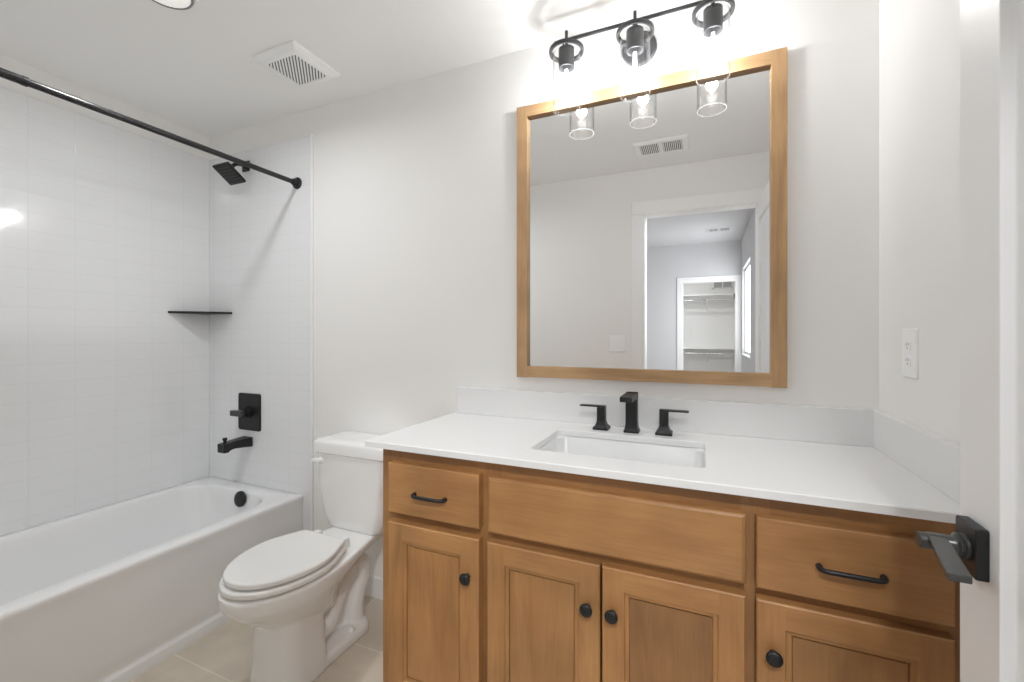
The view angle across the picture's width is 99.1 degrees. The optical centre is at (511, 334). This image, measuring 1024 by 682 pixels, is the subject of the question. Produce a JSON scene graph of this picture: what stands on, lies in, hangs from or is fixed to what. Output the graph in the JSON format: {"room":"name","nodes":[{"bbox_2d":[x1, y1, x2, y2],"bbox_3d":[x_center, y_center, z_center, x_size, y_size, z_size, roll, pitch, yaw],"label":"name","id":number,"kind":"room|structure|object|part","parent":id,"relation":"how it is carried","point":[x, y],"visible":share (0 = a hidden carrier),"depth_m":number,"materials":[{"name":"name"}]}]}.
{"room":"bathroom","nodes":[
{"label":"bathroom","id":0,"kind":"room"},
{"bbox_2d":[0,54,209,534],"bbox_3d":[-2.157,0.043,1.904,0.110,2.440,1.575,0,0,24],"label":"wall","id":1,"kind":"structure","parent":0,"point":[104,227],"depth_m":2.11,"materials":[{"name":"tile"}]},
{"bbox_2d":[168,311,231,314],"bbox_3d":[-1.746,-0.125,2.452,0.205,0.011,0.221,0,0,24],"label":"corner shelf","id":2,"kind":"object","parent":1,"relation":"attached to","point":[180,312],"visible":1,"depth_m":2.44,"materials":[{"name":"black metal"}]},
{"bbox_2d":[130,595,382,681],"bbox_3d":[-0.635,1.313,1.294,3.387,0.100,1.675,0,0,24],"label":"floor","id":3,"kind":"structure","parent":0,"point":[225,654],"depth_m":1.70,"materials":[{"name":"tile"}]},
{"bbox_2d":[0,476,302,681],"bbox_3d":[-1.753,1.046,1.728,0.769,0.433,1.552,0,0,24],"label":"bathtub","id":4,"kind":"object","parent":3,"relation":"on","point":[112,592],"visible":0.89,"depth_m":1.78,"materials":[{"name":"white ceramic"}]},
{"bbox_2d":[217,431,382,681],"bbox_3d":[-0.782,0.865,1.750,0.430,0.795,0.733,0,0,24],"label":"toilet","id":5,"kind":"object","parent":3,"relation":"on","point":[302,593],"visible":0.98,"depth_m":1.64,"materials":[{"name":"white ceramic"}]},
{"bbox_3d":[-0.845,0.849,1.605,0.349,0.021,0.408,0,0,24],"label":"seat","id":6,"kind":"part","parent":5,"relation":"part of","materials":[{"name":"white plastic"}]},
{"bbox_3d":[-0.844,0.823,1.609,0.337,0.020,0.389,0,0,24],"label":"lid","id":7,"kind":"part","parent":5,"relation":"part of","materials":[{"name":"white plastic"}]},
{"bbox_3d":[-0.786,1.064,1.740,0.355,0.397,0.713,0,0,24],"label":"bowl","id":8,"kind":"part","parent":5,"relation":"part of","materials":[{"name":"white ceramic"}]},
{"bbox_3d":[-0.873,0.564,1.958,0.049,0.032,0.027,0,0,24],"label":"flush lever","id":9,"kind":"part","parent":5,"relation":"part of","materials":[{"name":"white plastic"}]},
{"bbox_3d":[-0.677,0.498,1.989,0.430,0.062,0.211,0,0,24],"label":"tank lid","id":10,"kind":"part","parent":5,"relation":"part of","materials":[{"name":"white ceramic"}]},
{"bbox_3d":[-0.677,0.702,1.991,0.412,0.344,0.195,0,0,24],"label":"tank","id":11,"kind":"part","parent":5,"relation":"part of","materials":[{"name":"white ceramic"}]},
{"bbox_2d":[383,449,959,681],"bbox_3d":[0.336,0.812,1.353,1.446,0.902,0.581,0,0,24],"label":"vanity cabinet","id":12,"kind":"object","parent":3,"relation":"on","point":[492,572],"visible":0.94,"depth_m":1.08,"materials":[{"name":"brown wood"}]},
{"bbox_3d":[-0.254,0.490,1.309,0.122,0.013,0.028,0,0,24],"label":"handle","id":13,"kind":"part","parent":12,"relation":"part of","materials":[{"name":"black metal"}]},
{"bbox_3d":[-0.240,0.862,1.331,0.183,0.405,0.008,0,0,24],"label":"panel","id":14,"kind":"part","parent":12,"relation":"part of","materials":[{"name":"brown wood"}]},
{"bbox_3d":[-0.239,0.481,1.332,0.324,0.157,0.027,0,0,24],"label":"drawer","id":15,"kind":"part","parent":12,"relation":"part of","materials":[{"name":"brown wood"}]},
{"bbox_3d":[-0.239,0.862,1.332,0.323,0.545,0.027,0,0,24],"label":"door","id":16,"kind":"part","parent":12,"relation":"part of","materials":[{"name":"brown wood"}]},
{"bbox_3d":[-0.134,0.701,1.257,0.033,0.033,0.026,0,0,24],"label":"knob","id":17,"kind":"part","parent":12,"relation":"part of","materials":[{"name":"black metal"}]},
{"bbox_3d":[0.081,0.862,1.191,0.182,0.405,0.008,0,0,24],"label":"panel","id":18,"kind":"part","parent":12,"relation":"part of","materials":[{"name":"brown wood"}]},
{"bbox_3d":[0.081,0.862,1.192,0.322,0.545,0.027,0,0,24],"label":"door","id":19,"kind":"part","parent":12,"relation":"part of","materials":[{"name":"brown wood"}]},
{"bbox_3d":[0.190,0.701,1.116,0.033,0.033,0.026,0,0,24],"label":"knob","id":20,"kind":"part","parent":12,"relation":"part of","materials":[{"name":"black metal"}]},
{"bbox_3d":[0.248,0.701,1.090,0.033,0.033,0.026,0,0,24],"label":"knob","id":21,"kind":"part","parent":12,"relation":"part of","materials":[{"name":"black metal"}]},
{"bbox_2d":[365,412,959,523],"bbox_3d":[0.322,0.351,1.372,1.493,0.020,0.564,0,0,24],"label":"countertop","id":22,"kind":"structure","parent":12,"relation":"on","point":[849,477],"depth_m":1.17,"materials":[{"name":"white stone"}]},
{"bbox_2d":[538,435,704,467],"bbox_3d":[0.331,0.436,1.346,0.539,0.150,0.352,0,0,24],"label":"sink","id":23,"kind":"object","parent":22,"relation":"in","point":[616,449],"visible":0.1,"depth_m":1.47,"materials":[{"name":"white ceramic"}]},
{"bbox_2d":[580,392,688,435],"bbox_3d":[0.400,0.271,1.489,0.372,0.139,0.169,0,0,24],"label":"faucet","id":24,"kind":"object","parent":22,"relation":"on","point":[630,399],"visible":1,"depth_m":1.51,"materials":[{"name":"black metal"}]},
{"bbox_3d":[0.301,0.298,1.595,0.106,0.085,0.054,0,0,24],"label":"handle","id":25,"kind":"part","parent":24,"relation":"part of","materials":[{"name":"black metal"}]},
{"bbox_3d":[0.399,0.271,1.484,0.051,0.139,0.158,0,0,24],"label":"spout","id":26,"kind":"part","parent":24,"relation":"part of","materials":[{"name":"black metal"}]},
{"bbox_3d":[0.545,0.298,1.488,0.106,0.085,0.054,0,0,24],"label":"handle","id":27,"kind":"part","parent":24,"relation":"part of","materials":[{"name":"black metal"}]},
{"bbox_2d":[874,410,959,503],"bbox_3d":[0.994,0.284,1.069,0.019,0.113,0.543,0,0,24],"label":"side splash","id":28,"kind":"object","parent":22,"relation":"on","point":[934,458],"visible":0.56,"depth_m":1.04,"materials":[{"name":"white stone"}]},
{"bbox_3d":[0.382,0.862,1.059,0.184,0.405,0.008,0,0,24],"label":"panel","id":29,"kind":"part","parent":12,"relation":"part of","materials":[{"name":"brown wood"}]},
{"bbox_3d":[0.383,0.862,1.060,0.324,0.545,0.027,0,0,24],"label":"door","id":30,"kind":"part","parent":12,"relation":"part of","materials":[{"name":"brown wood"}]},
{"bbox_3d":[0.570,0.701,0.950,0.033,0.033,0.026,0,0,24],"label":"knob","id":31,"kind":"part","parent":12,"relation":"part of","materials":[{"name":"black metal"}]},
{"bbox_3d":[0.705,0.862,0.918,0.196,0.405,0.008,0,0,24],"label":"panel","id":32,"kind":"part","parent":12,"relation":"part of","materials":[{"name":"brown wood"}]},
{"bbox_3d":[0.697,0.491,0.894,0.122,0.013,0.028,0,0,24],"label":"handle","id":33,"kind":"part","parent":12,"relation":"part of","materials":[{"name":"black metal"}]},
{"bbox_3d":[0.705,0.486,0.919,0.336,0.158,0.027,0,0,24],"label":"drawer","id":34,"kind":"part","parent":12,"relation":"part of","materials":[{"name":"brown wood"}]},
{"bbox_3d":[0.705,0.862,0.919,0.336,0.545,0.027,0,0,24],"label":"door","id":35,"kind":"part","parent":12,"relation":"part of","materials":[{"name":"brown wood"}]},
{"bbox_2d":[0,0,695,137],"bbox_3d":[-0.635,-1.227,1.294,3.387,0.100,1.675,0,0,24],"label":"ceiling","id":36,"kind":"structure","parent":0,"point":[195,69],"depth_m":1.75,"materials":[{"name":"white paint"}]},
{"bbox_2d":[152,0,193,9],"bbox_3d":[-1.188,-1.172,1.494,0.162,0.010,0.162,0,0,24],"label":"recessed light","id":37,"kind":"object","parent":36,"relation":"in","point":[173,4],"visible":1,"depth_m":1.54,"materials":[{"name":"grey plastic"}]},
{"bbox_2d":[252,40,339,87],"bbox_3d":[-0.935,-1.164,1.906,0.250,0.026,0.250,0,0,24],"label":"exhaust fan","id":38,"kind":"object","parent":36,"relation":"attached to","point":[290,60],"visible":1,"depth_m":1.87,"materials":[{"name":"white plastic"}]},
{"bbox_2d":[209,0,878,577],"bbox_3d":[-0.322,0.043,2.011,3.387,2.440,0.110,0,0,24],"label":"wall","id":39,"kind":"structure","parent":0,"point":[415,181],"depth_m":1.96,"materials":[{"name":"white paint"}]},
{"bbox_2d":[0,67,301,188],"bbox_3d":[-1.442,-0.799,1.592,0.062,0.062,1.554,0,0,24],"label":"shower rod","id":40,"kind":"object","parent":39,"relation":"attached to","point":[22,80],"visible":1,"depth_m":1.63,"materials":[{"name":"black metal"}]},
{"bbox_2d":[212,160,249,184],"bbox_3d":[-1.516,-0.904,2.384,0.125,0.147,0.162,0,0,24],"label":"shower head","id":41,"kind":"object","parent":39,"relation":"attached to","point":[227,170],"visible":0.97,"depth_m":2.36,"materials":[{"name":"black metal"}]},
{"bbox_3d":[-1.515,-0.918,2.403,0.032,0.083,0.116,0,0,20],"label":"arm","id":42,"kind":"part","parent":41,"relation":"part of","materials":[{"name":"black metal"}]},
{"bbox_2d":[217,436,252,453],"bbox_3d":[-1.513,0.590,2.389,0.074,0.077,0.150,0,0,24],"label":"tub spout","id":43,"kind":"object","parent":39,"relation":"attached to","point":[225,446],"visible":1,"depth_m":2.37,"materials":[{"name":"black metal"}]},
{"bbox_2d":[230,393,260,431],"bbox_3d":[-1.484,0.431,2.419,0.180,0.207,0.071,0,0,24],"label":"shower valve","id":44,"kind":"object","parent":39,"relation":"attached to","point":[248,413],"visible":1,"depth_m":2.43,"materials":[{"name":"black metal"}]},
{"bbox_3d":[-1.516,0.432,2.408,0.092,0.032,0.025,0,0,24],"label":"lever","id":45,"kind":"part","parent":44,"relation":"part of","materials":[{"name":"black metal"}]},
{"bbox_3d":[-1.483,0.432,2.424,0.066,0.066,0.044,0,0,24],"label":"valve stem","id":46,"kind":"part","parent":44,"relation":"part of","materials":[{"name":"black metal"}]},
{"bbox_2d":[310,133,313,530],"bbox_3d":[-1.039,0.109,2.268,0.014,2.307,0.013,0,0,24],"label":"trim","id":47,"kind":"structure","parent":39,"relation":"attached to","point":[311,134],"depth_m":2.26,"materials":[{"name":"white"}]},
{"bbox_2d":[365,575,382,599],"bbox_3d":[-0.624,1.213,2.086,0.889,0.100,0.014,0,0,24],"label":"baseboard","id":48,"kind":"structure","parent":39,"relation":"attached to","point":[374,589],"depth_m":2.09,"materials":[{"name":"white paint"}]},
{"bbox_2d":[549,0,734,108],"bbox_3d":[0.435,-0.973,1.531,0.617,0.287,0.182,0,0,24],"label":"vanity light","id":49,"kind":"object","parent":39,"relation":"attached to","point":[639,47],"visible":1,"depth_m":1.50,"materials":[{"name":"grey metal"}]},
{"bbox_2d":[559,44,573,72],"bbox_3d":[0.200,-1.013,1.604,0.058,0.074,0.058,0,0,24],"label":"socket","id":50,"kind":"object","parent":49,"relation":"attached to","point":[566,52],"depth_m":1.58,"materials":[{"name":"grey metal"}]},
{"bbox_2d":[626,25,643,56],"bbox_3d":[0.424,-1.013,1.506,0.058,0.074,0.058,0,0,24],"label":"socket","id":51,"kind":"object","parent":49,"relation":"attached to","point":[635,33],"depth_m":1.49,"materials":[{"name":"grey metal"}]},
{"bbox_3d":[0.424,-1.077,1.506,0.011,0.079,0.011,0,0,-33],"label":"stem","id":52,"kind":"part","parent":49,"relation":"part of","materials":[{"name":"grey metal"}]},
{"bbox_2d":[703,3,722,37],"bbox_3d":[0.648,-1.013,1.409,0.058,0.074,0.058,0,0,24],"label":"socket","id":53,"kind":"object","parent":49,"relation":"attached to","point":[713,13],"depth_m":1.39,"materials":[{"name":"grey metal"}]},
{"bbox_3d":[0.648,-0.932,1.409,0.102,0.204,0.102,0,0,24],"label":"lamp shade","id":54,"kind":"part","parent":49,"relation":"part of","materials":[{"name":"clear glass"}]},
{"bbox_2d":[517,47,786,387],"bbox_3d":[0.458,-0.378,1.607,0.946,1.100,0.025,0,0,24],"label":"wall mirror","id":55,"kind":"object","parent":39,"relation":"attached to","point":[652,212],"visible":1,"depth_m":1.58,"materials":[{"name":"brown wood"}]},
{"bbox_2d":[457,387,878,446],"bbox_3d":[0.441,0.284,1.618,1.474,0.113,0.019,0,0,24],"label":"backsplash","id":56,"kind":"structure","parent":39,"relation":"attached to","point":[817,424],"depth_m":1.52,"materials":[{"name":"white stone"}]},
{"bbox_2d":[879,0,959,443],"bbox_3d":[0.851,0.043,0.591,0.100,2.440,1.575,0,0,24],"label":"wall","id":57,"kind":"structure","parent":0,"point":[919,40],"depth_m":1.07,"materials":[{"name":"white paint"}]},
{"bbox_2d":[902,328,918,378],"bbox_3d":[1.026,0.047,1.128,0.009,0.127,0.084,0,0,24],"label":"wall outlet","id":58,"kind":"object","parent":57,"relation":"attached to","point":[910,337],"visible":1,"depth_m":1.12,"materials":[{"name":"white plastic"}]},
{"bbox_2d":[905,355,910,366],"bbox_3d":[1.024,0.067,1.129,0.003,0.029,0.034,0,0,24],"label":"receptacle","id":59,"kind":"object","parent":58,"relation":"attached to","point":[907,357],"depth_m":1.13,"materials":[{"name":"grey plastic"}]},
{"bbox_2d":[905,340,910,350],"bbox_3d":[1.024,0.027,1.129,0.003,0.029,0.034,0,0,24],"label":"receptacle","id":60,"kind":"object","parent":58,"relation":"attached to","point":[907,342],"depth_m":1.13,"materials":[{"name":"grey plastic"}]},
{"bbox_3d":[-1.110,-0.107,0.525,3.760,2.740,0.115,0,0,24],"label":"wall","id":61,"kind":"structure","parent":0,"visible":0},
{"bbox_2d":[915,0,1023,681],"bbox_3d":[0.475,0.207,0.301,0.110,2.088,0.716,0,0,24],"label":"door","id":62,"kind":"structure","parent":61,"relation":"in","point":[985,552],"depth_m":0.55,"materials":[{"name":"white paint"}]},
{"bbox_3d":[0.548,0.278,0.551,0.022,0.012,0.126,0,0,35],"label":"lever","id":63,"kind":"part","parent":62,"relation":"part of","materials":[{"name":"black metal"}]},
{"bbox_3d":[0.610,0.282,0.580,0.014,0.066,0.054,0,0,24],"label":"handle","id":64,"kind":"part","parent":62,"relation":"part of","materials":[{"name":"black metal"}]}
]}

